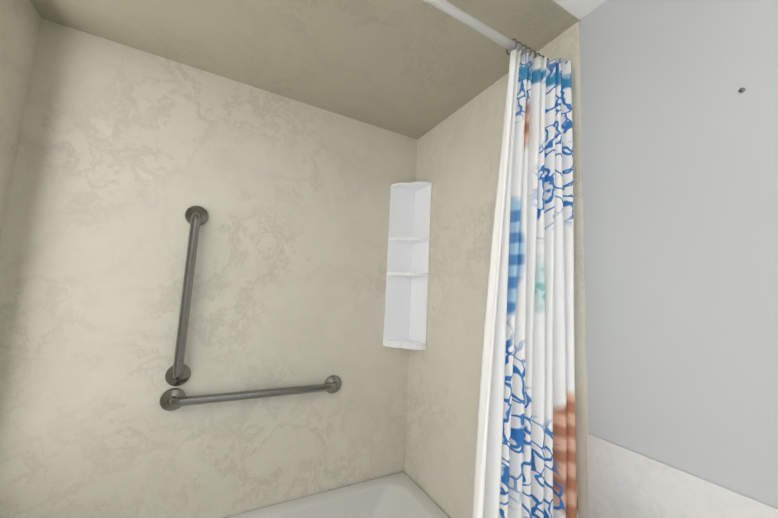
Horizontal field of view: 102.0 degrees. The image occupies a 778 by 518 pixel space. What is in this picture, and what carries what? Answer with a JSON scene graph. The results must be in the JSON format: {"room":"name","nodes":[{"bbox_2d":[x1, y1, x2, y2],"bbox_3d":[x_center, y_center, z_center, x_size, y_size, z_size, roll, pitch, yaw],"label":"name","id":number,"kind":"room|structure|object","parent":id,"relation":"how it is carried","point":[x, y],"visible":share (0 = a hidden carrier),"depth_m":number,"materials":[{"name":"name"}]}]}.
{"room":"bathroom","nodes":[
{"label":"bathroom","id":0,"kind":"room"},
{"bbox_2d":[553,0,605,19],"bbox_3d":[0.120,-0.988,0.293,1.760,0.250,2.880,6,-7,-28],"label":"ceiling","id":1,"kind":"structure","parent":0,"point":[579,9],"depth_m":0.95,"materials":[{"name":"white paint"}]},
{"bbox_2d":[30,0,579,139],"bbox_3d":[-0.300,-0.795,1.046,1.560,0.006,0.930,6,-7,-28],"label":"ceiling panel","id":2,"kind":"object","parent":1,"relation":"attached to","point":[416,69],"visible":1,"depth_m":1.14,"materials":[{"name":"paint"}]},
{"bbox_2d":[580,0,777,508],"bbox_3d":[0.799,0.148,0.562,0.100,2.380,2.880,6,-7,-28],"label":"wall","id":3,"kind":"structure","parent":0,"point":[680,161],"depth_m":0.72,"materials":[{"name":"grey paint"}]},
{"bbox_2d":[404,21,587,517],"bbox_3d":[0.341,0.183,1.305,0.006,1.830,0.924,6,-7,-28],"label":"wall panel","id":4,"kind":"object","parent":3,"relation":"attached to","point":[458,157],"visible":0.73,"depth_m":1.35,"materials":[{"name":"stone"}]},
{"bbox_2d":[383,182,431,349],"bbox_3d":[0.096,0.023,1.622,0.158,0.845,0.158,6,-7,-28],"label":"corner shelf","id":5,"kind":"object","parent":4,"relation":"attached to","point":[406,304],"visible":1,"depth_m":1.66,"materials":[{"name":"plastic"}]},
{"bbox_2d":[423,0,578,517],"bbox_3d":[-0.153,0.127,0.582,1.544,1.735,0.106,6,-7,-28],"label":"shower curtain","id":6,"kind":"object","parent":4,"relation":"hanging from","point":[525,463],"visible":1,"depth_m":0.86,"materials":[{"name":"fabric"}]},
{"bbox_2d":[586,433,777,517],"bbox_3d":[0.709,0.884,0.453,0.022,0.885,0.815,6,-7,-28],"label":"wainscot","id":7,"kind":"structure","parent":3,"relation":"attached to","point":[622,482],"depth_m":0.73,"materials":[{"name":"stone"}]},
{"bbox_3d":[-0.430,1.170,-0.759,3.300,0.060,3.880,6,-7,-28],"label":"floor","id":8,"kind":"structure","parent":0,"visible":0},
{"bbox_2d":[224,472,449,517],"bbox_3d":[-0.433,1.151,0.903,1.544,0.345,0.748,6,-7,-28],"label":"bathtub","id":9,"kind":"object","parent":8,"relation":"on","point":[401,495],"visible":1,"depth_m":1.40,"materials":[{"name":"ceramic"}]},
{"bbox_3d":[-0.633,0.169,1.371,1.660,2.380,0.100,6,-7,-28],"label":"wall","id":10,"kind":"structure","parent":0,"visible":0},
{"bbox_2d":[0,18,416,517],"bbox_3d":[-0.562,0.145,1.351,1.559,1.830,0.006,6,-7,-28],"label":"wall","id":11,"kind":"structure","parent":10,"relation":"attached to","point":[127,157],"depth_m":1.23,"materials":[{"name":"stone"}]},
{"bbox_2d":[160,206,340,410],"bbox_3d":[-0.506,0.203,1.341,0.703,0.785,0.054,6,-7,-28],"label":"grab bar","id":12,"kind":"object","parent":11,"relation":"attached to","point":[178,372],"visible":1,"depth_m":1.20,"materials":[{"name":"metal"}]},
{"bbox_3d":[-0.400,-0.051,-0.695,0.100,2.380,3.780,6,-7,-28],"label":"wall","id":13,"kind":"structure","parent":0,"visible":0},
{"bbox_2d":[0,0,41,238],"bbox_3d":[-1.026,0.036,0.580,0.006,1.830,0.924,6,-7,-28],"label":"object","id":14,"kind":"structure","parent":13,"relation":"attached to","point":[20,22],"depth_m":0.99,"materials":[{"name":"paint"}]}
]}

